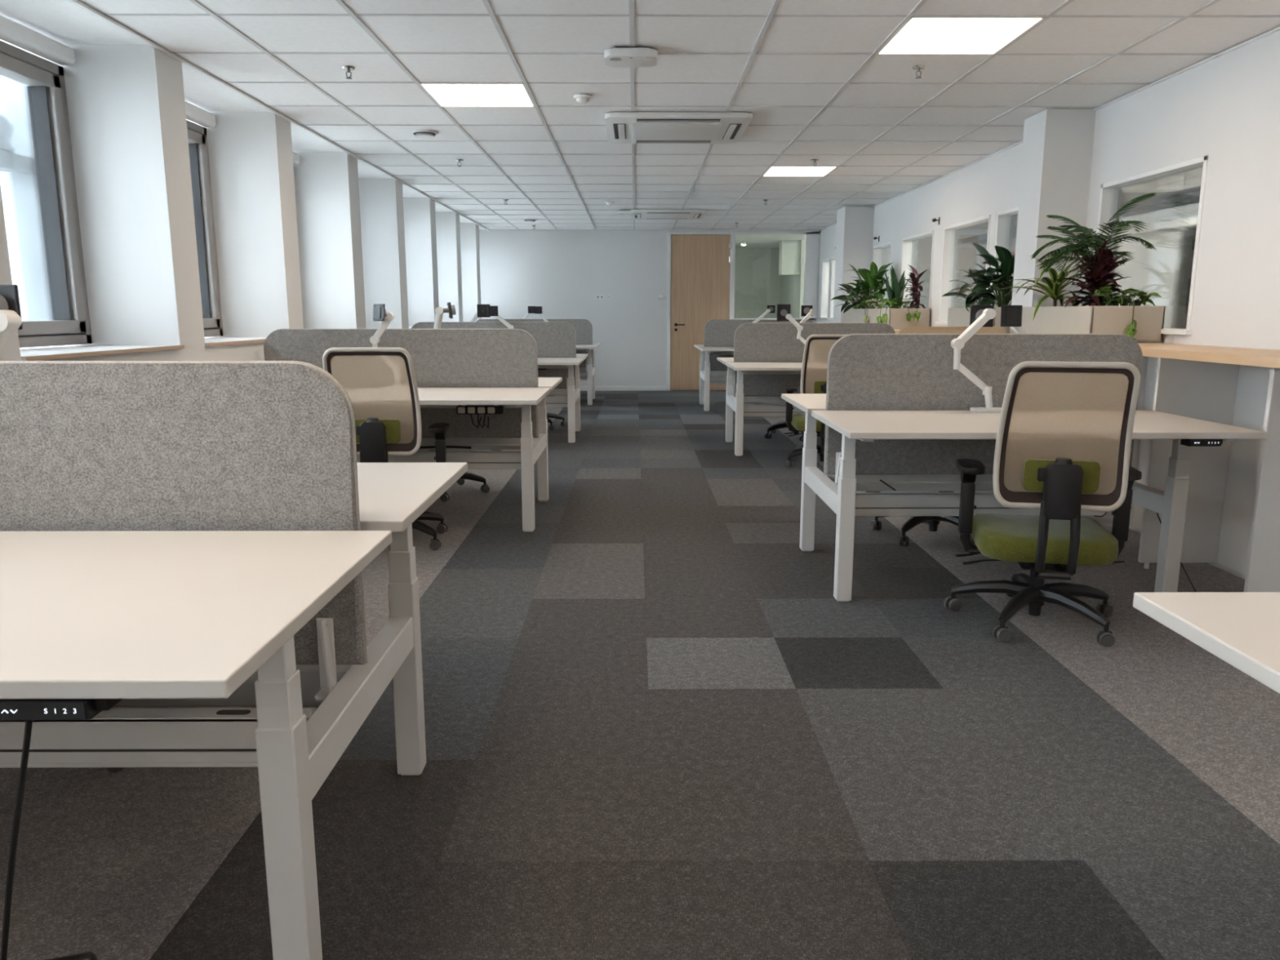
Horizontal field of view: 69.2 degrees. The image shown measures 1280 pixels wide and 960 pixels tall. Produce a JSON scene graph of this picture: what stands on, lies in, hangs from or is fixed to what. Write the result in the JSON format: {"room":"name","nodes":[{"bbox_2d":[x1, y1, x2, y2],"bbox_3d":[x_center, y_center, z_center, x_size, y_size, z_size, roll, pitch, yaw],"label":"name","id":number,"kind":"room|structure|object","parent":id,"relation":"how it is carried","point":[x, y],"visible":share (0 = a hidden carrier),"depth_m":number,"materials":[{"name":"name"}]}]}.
{"room":"open-plan office","nodes":[
{"label":"open-plan office","id":0,"kind":"room"},
{"bbox_2d":[0,44,481,360],"bbox_3d":[-2.627,-1.006,5.401,0.600,2.760,19.086,0,10,0],"label":"wall","id":1,"kind":"structure","parent":0,"point":[310,243],"depth_m":5.96,"materials":[{"name":"paint"}]},
{"bbox_2d":[0,14,184,360],"bbox_3d":[-2.579,-1.253,3.955,0.562,1.420,1.234,0,10,0],"label":"window","id":2,"kind":"structure","parent":1,"relation":"in","point":[37,179],"depth_m":4.33,"materials":[{"name":"clear glass"}]},
{"bbox_2d":[0,14,75,65],"bbox_3d":[-2.735,-1.912,3.835,0.090,0.080,1.194,0,10,0],"label":"roller blind","id":3,"kind":"object","parent":2,"relation":"attached to","point":[11,32],"depth_m":4.15,"materials":[{"name":"fabric"}]},
{"bbox_2d":[184,101,266,346],"bbox_3d":[-2.587,-1.523,5.441,0.562,1.420,1.236,0,10,0],"label":"window","id":4,"kind":"structure","parent":1,"relation":"in","point":[197,134],"depth_m":5.91,"materials":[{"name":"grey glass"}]},
{"bbox_2d":[184,101,216,127],"bbox_3d":[-2.743,-2.182,5.320,0.090,0.080,1.196,0,10,0],"label":"roller blind","id":5,"kind":"object","parent":4,"relation":"attached to","point":[199,116],"depth_m":5.72,"materials":[{"name":"white paint"}]},
{"bbox_2d":[292,151,300,164],"bbox_3d":[-2.594,-1.793,6.928,0.562,1.420,1.236,0,10,0],"label":"window","id":6,"kind":"structure","parent":1,"relation":"in","point":[296,157],"depth_m":7.32,"materials":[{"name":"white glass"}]},
{"bbox_2d":[0,391,1279,959],"bbox_3d":[-0.014,0.241,6.035,5.810,0.120,18.390,0,10,0],"label":"floor","id":7,"kind":"structure","parent":0,"point":[657,726],"depth_m":2.59,"materials":[{"name":"carpet"}]},
{"bbox_2d":[43,951,97,959],"bbox_3d":[-1.089,0.911,1.747,0.245,0.085,0.078,7,12,33],"label":"cable","id":8,"kind":"object","parent":7,"relation":"on","point":[90,955],"visible":1,"depth_m":1.77,"materials":[{"name":"black plastic"}]},
{"bbox_2d":[0,462,467,959],"bbox_3d":[-1.410,0.493,2.072,1.770,0.800,1.714,0,10,0],"label":"desk","id":9,"kind":"object","parent":7,"relation":"on","point":[119,648],"visible":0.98,"depth_m":1.67,"materials":[{"name":"laminate"}]},
{"bbox_2d":[0,284,22,352],"bbox_3d":[-1.541,-0.179,2.097,0.289,0.515,0.136,0,10,0],"label":"monitor arm","id":10,"kind":"object","parent":9,"relation":"on","point":[11,320],"visible":1,"depth_m":2.08,"materials":[{"name":"plastic"}]},
{"bbox_2d":[0,720,32,959],"bbox_3d":[-0.909,0.647,1.346,0.236,0.741,0.049,8,13,37],"label":"cable","id":11,"kind":"object","parent":9,"relation":"hanging from","point":[28,729],"visible":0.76,"depth_m":1.28,"materials":[{"name":"black plastic"}]},
{"bbox_2d":[0,664,351,767],"bbox_3d":[-1.405,0.493,2.074,1.487,0.170,0.302,0,10,0],"label":"cable tray","id":12,"kind":"object","parent":9,"relation":"on","point":[134,732],"depth_m":1.94,"materials":[{"name":"metal"}]},
{"bbox_2d":[0,360,368,664],"bbox_3d":[-1.435,0.079,1.999,1.658,0.667,0.042,0,10,0],"label":"screen","id":13,"kind":"object","parent":9,"relation":"attached to","point":[86,446],"visible":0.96,"depth_m":1.96,"materials":[{"name":"grey fabric"}]},
{"bbox_2d":[322,347,449,550],"bbox_3d":[-1.386,-0.183,5.019,0.684,1.078,0.690,-1,10,-3],"label":"office chair","id":14,"kind":"object","parent":7,"relation":"on","point":[380,384],"visible":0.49,"depth_m":4.71,"materials":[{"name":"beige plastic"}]},
{"bbox_2d":[356,377,562,531],"bbox_3d":[-1.428,-0.175,5.754,1.770,0.800,1.710,0,10,0],"label":"desk","id":15,"kind":"object","parent":7,"relation":"on","point":[522,453],"depth_m":5.55,"materials":[{"name":"laminate"}]},
{"bbox_2d":[369,303,394,347],"bbox_3d":[-1.494,-0.794,5.526,0.220,0.500,0.127,0,10,0],"label":"monitor arm","id":16,"kind":"object","parent":15,"relation":"on","point":[380,313],"visible":0.52,"depth_m":5.49,"materials":[{"name":"plastic"}]},
{"bbox_2d":[263,328,539,438],"bbox_3d":[-1.453,-0.589,5.679,1.658,0.667,0.042,0,10,0],"label":"screen","id":17,"kind":"object","parent":15,"relation":"attached to","point":[442,357],"visible":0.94,"depth_m":5.63,"materials":[{"name":"grey fabric"}]},
{"bbox_2d":[356,437,520,469],"bbox_3d":[-1.423,-0.175,5.753,1.487,0.170,0.302,0,10,0],"label":"cable tray","id":18,"kind":"object","parent":15,"relation":"on","point":[495,453],"depth_m":5.62,"materials":[{"name":"metal"}]},
{"bbox_2d":[433,302,455,328],"bbox_3d":[-1.242,-0.848,5.789,0.203,0.512,0.117,0,10,0],"label":"monitor arm","id":19,"kind":"object","parent":15,"relation":"on","point":[439,311],"visible":0.41,"depth_m":5.74,"materials":[{"name":"plastic"}]},
{"bbox_2d":[419,445,471,448],"bbox_3d":[-1.277,-0.199,5.636,0.502,0.022,0.042,0,10,0],"label":"cable","id":20,"kind":"object","parent":15,"relation":"in","point":[424,446],"visible":0.56,"depth_m":5.63,"materials":[{"name":"black plastic"}]},
{"bbox_2d":[440,472,489,502],"bbox_3d":[-1.400,-0.441,6.440,0.683,1.078,0.690,0,10,0],"label":"office chair","id":21,"kind":"object","parent":7,"relation":"on","point":[445,497],"visible":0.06,"depth_m":6.49,"materials":[{"name":"black plastic"}]},
{"bbox_2d":[546,413,566,430],"bbox_3d":[-1.159,-1.111,10.126,0.684,1.078,0.679,1,10,8],"label":"office chair","id":22,"kind":"object","parent":7,"relation":"on","point":[563,423],"visible":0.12,"depth_m":10.23,"materials":[{"name":"black plastic"}]},
{"bbox_2d":[537,353,588,442],"bbox_3d":[-1.446,-0.836,9.395,1.770,0.800,1.710,0,10,0],"label":"desk","id":23,"kind":"object","parent":7,"relation":"on","point":[569,397],"visible":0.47,"depth_m":9.01,"materials":[{"name":"laminate"}]},
{"bbox_2d":[470,304,490,321],"bbox_3d":[-1.647,-1.517,9.432,0.270,0.527,0.102,0,10,0],"label":"monitor arm","id":24,"kind":"object","parent":23,"relation":"on","point":[482,309],"visible":0.36,"depth_m":9.35,"materials":[{"name":"plastic"}]},
{"bbox_2d":[411,321,576,388],"bbox_3d":[-1.471,-1.250,9.319,1.658,0.667,0.042,0,10,0],"label":"screen","id":25,"kind":"object","parent":23,"relation":"attached to","point":[553,339],"visible":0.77,"depth_m":9.27,"materials":[{"name":"grey fabric"}]},
{"bbox_2d":[487,306,513,328],"bbox_3d":[-1.284,-1.462,9.173,0.427,0.510,0.095,0,10,0],"label":"monitor arm","id":26,"kind":"object","parent":23,"relation":"on","point":[491,310],"visible":0.57,"depth_m":9.11,"materials":[{"name":"plastic"}]},
{"bbox_2d":[545,388,567,407],"bbox_3d":[-1.442,-0.836,9.394,1.487,0.170,0.302,0,10,0],"label":"cable tray","id":27,"kind":"object","parent":23,"relation":"on","point":[557,397],"depth_m":9.26,"materials":[{"name":"metal"}]},
{"bbox_2d":[576,342,600,404],"bbox_3d":[-1.464,-1.497,13.035,1.770,0.800,1.710,0,10,0],"label":"desk","id":28,"kind":"object","parent":7,"relation":"on","point":[588,373],"visible":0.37,"depth_m":12.63,"materials":[{"name":"metal"}]},
{"bbox_2d":[475,319,592,367],"bbox_3d":[-1.489,-1.911,12.960,1.658,0.667,0.042,0,10,0],"label":"screen","id":29,"kind":"object","parent":28,"relation":"attached to","point":[583,327],"visible":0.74,"depth_m":12.90,"materials":[{"name":"grey fabric"}]},
{"bbox_2d":[534,306,548,321],"bbox_3d":[-1.292,-2.129,12.806,0.308,0.525,0.108,0,10,0],"label":"monitor arm","id":30,"kind":"object","parent":28,"relation":"on","point":[538,309],"visible":0.46,"depth_m":12.72,"materials":[{"name":"plastic"}]},
{"bbox_2d":[578,367,586,380],"bbox_3d":[-1.460,-1.497,13.034,1.487,0.170,0.302,0,10,0],"label":"cable tray","id":31,"kind":"object","parent":28,"relation":"on","point":[583,371],"depth_m":12.90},
{"bbox_2d":[693,344,733,411],"bbox_3d":[1.563,-1.357,12.263,1.603,0.800,1.710,0,10,0],"label":"desk","id":32,"kind":"object","parent":7,"relation":"on","point":[708,377],"visible":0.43,"depth_m":11.99,"materials":[{"name":"metal"}]},
{"bbox_2d":[710,370,733,384],"bbox_3d":[1.569,-1.357,12.262,1.369,0.170,0.302,0,10,0],"label":"cable tray","id":33,"kind":"object","parent":32,"relation":"on","point":[717,377],"depth_m":12.13,"materials":[{"name":"metal"}]},
{"bbox_2d":[703,319,813,370],"bbox_3d":[1.577,-1.771,12.188,1.473,0.667,0.042,0,10,0],"label":"screen","id":34,"kind":"object","parent":32,"relation":"attached to","point":[717,332],"visible":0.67,"depth_m":12.14,"materials":[{"name":"grey fabric"}]},
{"bbox_2d":[752,305,775,323],"bbox_3d":[1.559,-1.994,12.038,0.388,0.535,0.095,0,10,0],"label":"monitor arm","id":35,"kind":"object","parent":32,"relation":"on","point":[771,308],"visible":0.55,"depth_m":12.01,"materials":[{"name":"plastic"}]},
{"bbox_2d":[716,357,805,456],"bbox_3d":[1.581,-0.689,8.583,1.603,0.800,1.710,0,10,0],"label":"desk","id":36,"kind":"object","parent":7,"relation":"on","point":[743,406],"visible":0.43,"depth_m":8.37,"materials":[{"name":"laminate"}]},
{"bbox_2d":[743,395,805,416],"bbox_3d":[1.587,-0.689,8.582,1.369,0.170,0.302,0,10,0],"label":"cable tray","id":37,"kind":"object","parent":36,"relation":"on","point":[753,406],"depth_m":8.44,"materials":[{"name":"metal"}]},
{"bbox_2d":[777,304,805,344],"bbox_3d":[1.434,-1.317,8.350,0.400,0.520,0.097,0,10,0],"label":"monitor arm","id":38,"kind":"object","parent":36,"relation":"on","point":[783,310],"visible":0.65,"depth_m":8.34,"materials":[{"name":"plastic"}]},
{"bbox_2d":[799,305,815,323],"bbox_3d":[1.469,-1.360,8.606,0.294,0.512,0.096,0,10,0],"label":"monitor arm","id":39,"kind":"object","parent":36,"relation":"on","point":[807,311],"visible":0.38,"depth_m":8.57,"materials":[{"name":"plastic"}]},
{"bbox_2d":[733,322,895,395],"bbox_3d":[1.595,-1.103,8.508,1.473,0.667,0.042,0,10,0],"label":"screen","id":40,"kind":"object","parent":36,"relation":"attached to","point":[753,342],"visible":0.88,"depth_m":8.46,"materials":[{"name":"grey fabric"}]},
{"bbox_2d":[764,420,804,441],"bbox_3d":[1.587,-0.965,9.317,0.681,1.080,0.716,0,10,0],"label":"office chair","id":41,"kind":"object","parent":7,"relation":"on","point":[780,424],"visible":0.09,"depth_m":9.30,"materials":[{"name":"black plastic"}]},
{"bbox_2d":[783,334,846,466],"bbox_3d":[1.524,-0.652,7.593,0.681,1.080,0.666,0,10,-2],"label":"office chair","id":42,"kind":"object","parent":7,"relation":"on","point":[817,348],"visible":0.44,"depth_m":7.36,"materials":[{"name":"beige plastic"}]},
{"bbox_2d":[791,413,821,431],"bbox_3d":[1.523,-0.481,7.670,0.510,0.106,0.490,0,10,3],"label":"seat cushion","id":43,"kind":"object","parent":42,"relation":"on","point":[797,420],"depth_m":7.51,"materials":[{"name":"green fabric"}]},
{"bbox_2d":[870,515,974,545],"bbox_3d":[1.676,-0.216,5.197,0.685,1.078,0.688,-1,10,-6],"label":"office chair","id":44,"kind":"object","parent":7,"relation":"on","point":[933,521],"visible":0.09,"depth_m":5.12,"materials":[{"name":"black plastic"}]},
{"bbox_2d":[897,326,1006,333],"bbox_3d":[2.148,-0.500,6.496,0.768,1.134,0.042,0,10,0],"label":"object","id":45,"kind":"object","parent":7,"relation":"on","point":[907,330],"visible":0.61,"depth_m":6.38,"materials":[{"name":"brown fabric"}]},
{"bbox_2d":[781,393,1267,601],"bbox_3d":[1.602,0.059,4.463,1.603,0.800,1.714,0,10,0],"label":"desk","id":46,"kind":"object","parent":7,"relation":"on","point":[849,495],"visible":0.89,"depth_m":4.06,"materials":[{"name":"laminate"}]},
{"bbox_2d":[951,305,1001,412],"bbox_3d":[1.557,-0.558,4.269,0.264,0.485,0.134,0,10,0],"label":"monitor arm","id":47,"kind":"object","parent":46,"relation":"on","point":[980,316],"visible":0.94,"depth_m":4.25,"materials":[{"name":"metal"}]},
{"bbox_2d":[826,475,1133,515],"bbox_3d":[1.608,0.059,4.464,1.369,0.170,0.302,0,10,0],"label":"cable tray","id":48,"kind":"object","parent":46,"relation":"on","point":[913,495],"depth_m":4.33,"materials":[{"name":"metal"}]},
{"bbox_2d":[823,333,1142,475],"bbox_3d":[1.616,-0.355,4.390,1.473,0.667,0.042,0,10,0],"label":"screen","id":49,"kind":"object","parent":46,"relation":"attached to","point":[865,371],"visible":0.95,"depth_m":4.34,"materials":[{"name":"grey fabric"}]},
{"bbox_2d":[1000,305,1027,333],"bbox_3d":[1.816,-0.594,4.462,0.231,0.485,0.125,0,10,0],"label":"monitor arm","id":50,"kind":"object","parent":46,"relation":"on","point":[1011,315],"visible":0.45,"depth_m":4.38,"materials":[{"name":"metal"}]},
{"bbox_2d":[943,360,1142,647],"bbox_3d":[1.614,0.050,3.727,0.680,1.080,0.715,2,11,12],"label":"office chair","id":51,"kind":"object","parent":7,"relation":"on","point":[1063,445],"visible":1,"depth_m":3.46,"materials":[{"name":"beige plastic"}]},
{"bbox_2d":[969,513,1118,565],"bbox_3d":[1.623,0.228,3.764,0.510,0.106,0.490,2,11,12],"label":"seat cushion","id":52,"kind":"object","parent":51,"relation":"on","point":[1003,537],"depth_m":3.59,"materials":[{"name":"green fabric"}]},
{"bbox_2d":[1085,356,1279,591],"bbox_3d":[2.669,-0.339,5.974,0.396,1.044,11.274,0,10,0],"label":"cabinet","id":53,"kind":"object","parent":7,"relation":"on","point":[1232,521],"depth_m":4.45,"materials":[{"name":"laminate"}]},
{"bbox_2d":[893,328,1279,368],"bbox_3d":[2.630,-0.873,5.877,0.478,0.040,11.350,0,10,0],"label":"countertop","id":54,"kind":"structure","parent":53,"relation":"on","point":[1218,354],"depth_m":4.03,"materials":[{"name":"brown wood"}]},
{"bbox_2d":[844,308,865,322],"bbox_3d":[2.632,-1.845,10.558,0.400,0.200,0.990,0,10,0],"label":"planter","id":55,"kind":"object","parent":54,"relation":"on","point":[852,315],"visible":0.21,"depth_m":10.50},
{"bbox_2d":[831,278,884,313],"bbox_3d":[2.511,-2.139,10.786,0.630,0.418,0.679,0,10,0],"label":"leaf plant","id":56,"kind":"object","parent":55,"relation":"on","point":[845,306],"visible":0.46,"depth_m":10.75,"materials":[{"name":"plant"}]},
{"bbox_2d":[834,261,893,309],"bbox_3d":[2.534,-2.151,10.326,0.572,0.531,0.779,-1,10,-7],"label":"leaf plant","id":57,"kind":"object","parent":55,"relation":"on","point":[874,282],"visible":0.79,"depth_m":10.25,"materials":[{"name":"plant"}]},
{"bbox_2d":[865,308,930,328],"bbox_3d":[2.638,-1.665,9.565,0.400,0.200,0.990,0,10,0],"label":"planter","id":58,"kind":"object","parent":54,"relation":"on","point":[896,317],"visible":0.59,"depth_m":9.08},
{"bbox_2d":[863,298,888,322],"bbox_3d":[2.535,-1.776,9.935,0.264,0.322,0.403,5,11,24],"label":"pothos","id":59,"kind":"object","parent":58,"relation":"in","point":[866,317],"visible":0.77,"depth_m":9.88,"materials":[{"name":"green plant"}]},
{"bbox_2d":[878,265,910,306],"bbox_3d":[2.609,-1.979,9.569,0.339,0.456,0.324,0,10,0],"label":"snake plant","id":60,"kind":"object","parent":58,"relation":"on","point":[894,288],"visible":0.69,"depth_m":9.51,"materials":[{"name":"green plant"}]},
{"bbox_2d":[875,297,920,323],"bbox_3d":[2.558,-1.644,9.225,0.351,0.342,0.483,0,10,0],"label":"pothos","id":61,"kind":"object","parent":58,"relation":"in","point":[916,316],"visible":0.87,"depth_m":9.16,"materials":[{"name":"green plant"}]},
{"bbox_2d":[897,264,928,308],"bbox_3d":[2.673,-1.910,9.250,0.320,0.474,0.423,0,10,0],"label":"cordyline","id":62,"kind":"object","parent":58,"relation":"in","point":[914,276],"visible":0.96,"depth_m":9.22,"materials":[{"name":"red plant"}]},
{"bbox_2d":[947,307,970,326],"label":"planter","id":63,"kind":"object","parent":54,"relation":"on","point":[958,317],"depth_m":7.13,"materials":[{"name":"plastic"}]},
{"bbox_2d":[942,268,1001,311],"bbox_3d":[2.566,-1.445,7.110,0.546,0.364,0.573,0,10,0],"label":"leaf plant","id":64,"kind":"object","parent":63,"relation":"in","point":[963,289],"visible":0.27,"depth_m":7.09,"materials":[{"name":"plant"}]},
{"bbox_2d":[992,306,1009,333],"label":"planter","id":65,"kind":"object","parent":54,"relation":"on","point":[997,320],"depth_m":6.44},
{"bbox_2d":[963,242,1014,306],"bbox_3d":[2.596,-1.476,6.719,0.479,0.490,0.666,0,10,0],"label":"leaf plant","id":66,"kind":"object","parent":65,"relation":"on","point":[1005,257],"visible":0.73,"depth_m":6.67,"materials":[{"name":"plant"}]},
{"bbox_2d":[1015,306,1165,342],"bbox_3d":[2.657,-0.938,5.560,0.400,0.200,1.010,0,10,0],"label":"planter","id":67,"kind":"object","parent":54,"relation":"on","point":[1149,320],"visible":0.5,"depth_m":5.07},
{"bbox_2d":[996,255,1089,320],"bbox_3d":[2.531,-1.175,5.734,0.599,0.433,0.673,0,10,0],"label":"dracaena","id":68,"kind":"object","parent":67,"relation":"in","point":[1054,288],"visible":0.82,"depth_m":5.69,"materials":[{"name":"plant"}]},
{"bbox_2d":[1031,192,1155,306],"bbox_3d":[2.582,-1.315,5.394,0.636,0.642,0.777,0,10,0],"label":"palm","id":69,"kind":"object","parent":67,"relation":"on","point":[1080,247],"visible":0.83,"depth_m":5.29,"materials":[{"name":"plant"}]},
{"bbox_2d":[1051,240,1137,307],"bbox_3d":[2.590,-1.146,5.248,0.424,0.441,0.478,0,10,0],"label":"cordyline","id":70,"kind":"object","parent":67,"relation":"in","point":[1100,276],"visible":0.88,"depth_m":5.21,"materials":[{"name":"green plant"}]},
{"bbox_2d":[1083,285,1161,340],"bbox_3d":[2.684,-0.905,5.167,0.373,0.345,0.359,3,11,14],"label":"pothos","id":71,"kind":"object","parent":67,"relation":"in","point":[1124,300],"visible":0.86,"depth_m":5.13,"materials":[{"name":"green plant"}]},
{"bbox_2d":[1133,591,1279,693],"bbox_3d":[1.621,0.730,0.767,1.603,0.800,1.710,0,10,0],"label":"desk","id":72,"kind":"object","parent":7,"relation":"on","point":[1242,629],"visible":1,"depth_m":1.39,"materials":[{"name":"laminate"}]},
{"bbox_2d":[0,0,1279,248],"bbox_3d":[0.031,-2.715,7.537,5.920,0.160,22.400,0,10,0],"label":"ceiling","id":73,"kind":"structure","parent":0,"point":[812,81],"depth_m":5.17,"materials":[{"name":"tile"}]},
{"bbox_2d":[342,66,355,79],"bbox_3d":[-1.525,-2.131,4.860,0.068,0.053,0.068,0,10,0],"label":"sprinkler","id":74,"kind":"object","parent":73,"relation":"attached to","point":[348,68],"visible":1,"depth_m":4.85,"materials":[{"name":"metal"}]},
{"bbox_2d":[409,129,438,138],"bbox_3d":[-1.534,-2.460,6.609,0.200,0.030,0.200,0,10,0],"label":"ceiling vent","id":75,"kind":"object","parent":73,"relation":"in","point":[423,134],"visible":1,"depth_m":6.56,"materials":[{"name":"plastic"}]},
{"bbox_2d":[417,83,535,106],"bbox_3d":[-0.943,-2.277,5.473,0.592,0.023,0.592,0,10,0],"label":"recessed light","id":76,"kind":"object","parent":73,"relation":"in","point":[445,95],"visible":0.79,"depth_m":5.46,"materials":[{"name":"white paint"}]},
{"bbox_2d":[573,93,591,104],"bbox_3d":[-0.339,-2.250,5.495,0.110,0.044,0.110,0,10,0],"label":"smoke detector","id":77,"kind":"object","parent":73,"relation":"attached to","point":[582,99],"visible":1,"depth_m":5.46,"materials":[{"name":"plastic"}]},
{"bbox_2d":[617,209,637,215],"bbox_3d":[-0.160,-3.381,11.734,0.260,0.048,0.220,0,10,0],"label":"wireless access point","id":78,"kind":"object","parent":73,"relation":"attached to","point":[621,212],"visible":0.92,"depth_m":11.64,"materials":[{"name":"plastic"}]},
{"bbox_2d":[604,47,657,67],"bbox_3d":[-0.044,-2.079,4.562,0.260,0.048,0.220,0,10,0],"label":"wireless access point","id":79,"kind":"object","parent":73,"relation":"attached to","point":[615,57],"visible":1,"depth_m":4.49,"materials":[{"name":"plastic"}]},
{"bbox_2d":[631,209,706,219],"bbox_3d":[0.359,-3.437,12.031,0.950,0.038,0.950,0,10,0],"label":"air conditioner","id":80,"kind":"object","parent":73,"relation":"attached to","point":[642,214],"visible":1,"depth_m":11.84,"materials":[{"name":"plastic"}]},
{"bbox_2d":[644,213,692,218],"bbox_3d":[0.359,-3.422,12.034,0.600,0.007,0.600,0,10,0],"label":"grille","id":81,"kind":"object","parent":80,"relation":"attached to","point":[646,215],"depth_m":11.97,"materials":[{"name":"plastic"}]},
{"bbox_2d":[647,212,690,213],"bbox_3d":[0.361,-3.354,11.655,0.540,0.007,0.080,0,10,0],"label":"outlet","id":82,"kind":"object","parent":80,"relation":"attached to","point":[647,212],"depth_m":11.62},
{"bbox_2d":[604,111,752,143],"bbox_3d":[0.247,-2.413,6.393,0.950,0.038,0.950,0,10,0],"label":"air conditioner","id":83,"kind":"object","parent":73,"relation":"attached to","point":[622,127],"visible":1,"depth_m":6.21,"materials":[{"name":"plastic"}]},
{"bbox_2d":[613,123,626,139],"bbox_3d":[-0.138,-2.399,6.394,0.080,0.007,0.540,0,10,0],"label":"outlet","id":84,"kind":"object","parent":83,"relation":"attached to","point":[619,129],"depth_m":6.38,"materials":[{"name":"plastic"}]},
{"bbox_2d":[636,140,711,142],"bbox_3d":[0.245,-2.470,6.774,0.540,0.004,0.080,0,10,0],"label":"outlet","id":85,"kind":"object","parent":83,"relation":"attached to","point":[637,141],"depth_m":6.74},
{"bbox_2d":[631,122,723,140],"bbox_3d":[0.247,-2.398,6.396,0.600,0.007,0.600,0,10,0],"label":"grille","id":86,"kind":"object","parent":83,"relation":"attached to","point":[640,131],"depth_m":6.34,"materials":[{"name":"plastic"}]},
{"bbox_2d":[636,119,720,122],"bbox_3d":[0.249,-2.330,6.017,0.540,0.007,0.080,0,10,0],"label":"outlet","id":87,"kind":"object","parent":83,"relation":"attached to","point":[637,120],"depth_m":6.02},
{"bbox_2d":[722,124,742,139],"bbox_3d":[0.632,-2.399,6.397,0.080,0.007,0.540,0,10,0],"label":"outlet","id":88,"kind":"object","parent":83,"relation":"attached to","point":[730,131],"depth_m":6.38,"materials":[{"name":"plastic"}]},
{"bbox_2d":[761,166,837,176],"bbox_3d":[1.442,-2.815,8.436,0.592,0.023,0.592,0,10,0],"label":"recessed light","id":89,"kind":"object","parent":73,"relation":"in","point":[772,171],"visible":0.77,"depth_m":8.42,"materials":[{"name":"white paint"}]},
{"bbox_2d":[912,65,925,78],"bbox_3d":[1.455,-2.128,4.845,0.068,0.053,0.068,0,10,0],"label":"sprinkler","id":90,"kind":"object","parent":73,"relation":"attached to","point":[918,68],"visible":1,"depth_m":4.84,"materials":[{"name":"metal"}]},
{"bbox_2d":[875,17,1046,54],"bbox_3d":[1.463,-2.065,4.304,0.592,0.023,0.592,0,10,0],"label":"recessed light","id":91,"kind":"object","parent":73,"relation":"in","point":[917,35],"visible":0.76,"depth_m":4.28,"materials":[{"name":"white paint"}]},
{"bbox_2d":[479,229,821,386],"bbox_3d":[-0.013,-2.755,14.755,5.920,2.660,0.120,0,10,0],"label":"wall","id":92,"kind":"structure","parent":0,"point":[562,272],"depth_m":14.63,"materials":[{"name":"paint"}]},
{"bbox_2d":[580,386,666,391],"bbox_3d":[-0.978,-1.470,14.916,2.790,0.075,0.014,0,10,0],"label":"baseboard","id":93,"kind":"structure","parent":92,"relation":"attached to","point":[582,388],"depth_m":14.91,"materials":[{"name":"white paint"}]},
{"bbox_2d":[666,231,733,391],"bbox_3d":[0.944,-2.659,14.745,1.038,2.475,0.185,0,10,0],"label":"door","id":94,"kind":"structure","parent":92,"relation":"in","point":[700,264],"depth_m":14.66,"materials":[{"name":"brown wood"}]},
{"bbox_2d":[732,231,818,319],"bbox_3d":[2.130,-3.213,14.662,1.334,1.355,0.100,0,10,0],"label":"window","id":95,"kind":"structure","parent":92,"relation":"in","point":[811,238],"depth_m":14.59,"materials":[{"name":"white paint"}]},
{"bbox_2d":[670,240,804,391],"bbox_3d":[1.581,-3.048,16.819,2.730,2.700,4.030,0,10,0],"label":"wall","id":96,"kind":"structure","parent":0,"point":[764,277],"depth_m":18.54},
{"bbox_2d":[817,26,1279,579],"bbox_3d":[2.759,-1.125,5.781,0.485,2.660,18.150,0,10,0],"label":"wall","id":97,"kind":"structure","parent":0,"point":[1225,108],"depth_m":5.16,"materials":[{"name":"paint"}]},
{"bbox_2d":[66,0,1279,231],"bbox_3d":[0.269,-2.276,5.559,5.204,0.012,18.150,0,10,0],"label":"trim","id":98,"kind":"structure","parent":97,"relation":"attached to","point":[77,3],"depth_m":5.19,"materials":[{"name":"white paint"}]},
{"bbox_2d":[818,257,830,319],"bbox_3d":[2.864,-2.906,14.163,0.130,0.900,0.600,0,10,0],"label":"window","id":99,"kind":"structure","parent":97,"relation":"in","point":[825,263],"depth_m":14.38,"materials":[{"name":"white paint"}]},
{"bbox_2d":[827,257,835,319],"bbox_3d":[2.870,-2.700,13.026,0.130,0.900,1.510,0,10,0],"label":"window","id":100,"kind":"structure","parent":97,"relation":"in","point":[833,270],"depth_m":13.71,"materials":[{"name":"white paint"}]},
{"bbox_2d":[871,241,892,308],"bbox_3d":[2.880,-2.325,10.960,0.130,0.900,0.870,0,10,0],"label":"window","id":101,"kind":"structure","parent":97,"relation":"in","point":[882,253],"depth_m":11.04,"materials":[{"name":"white paint"}]},
{"bbox_2d":[900,230,933,308],"bbox_3d":[2.887,-2.080,9.612,0.130,0.900,1.110,0,10,0],"label":"window","id":102,"kind":"structure","parent":97,"relation":"in","point":[917,249],"depth_m":9.64,"materials":[{"name":"glass"}]},
{"bbox_2d":[935,214,991,324],"bbox_3d":[2.894,-1.826,8.215,0.130,0.900,1.190,0,10,0],"label":"window","id":103,"kind":"structure","parent":97,"relation":"in","point":[959,252],"depth_m":8.46,"materials":[{"name":"white paint"}]},
{"bbox_2d":[991,206,1018,306],"bbox_3d":[2.898,-1.655,7.271,0.130,0.900,0.510,0,10,0],"label":"window","id":104,"kind":"structure","parent":97,"relation":"in","point":[1006,220],"depth_m":7.38,"materials":[{"name":"glass"}]},
{"bbox_2d":[1095,155,1208,334],"bbox_3d":[2.908,-1.299,5.313,0.130,0.900,1.130,0,10,0],"label":"window","id":105,"kind":"structure","parent":97,"relation":"in","point":[1172,217],"depth_m":5.20,"materials":[{"name":"glass"}]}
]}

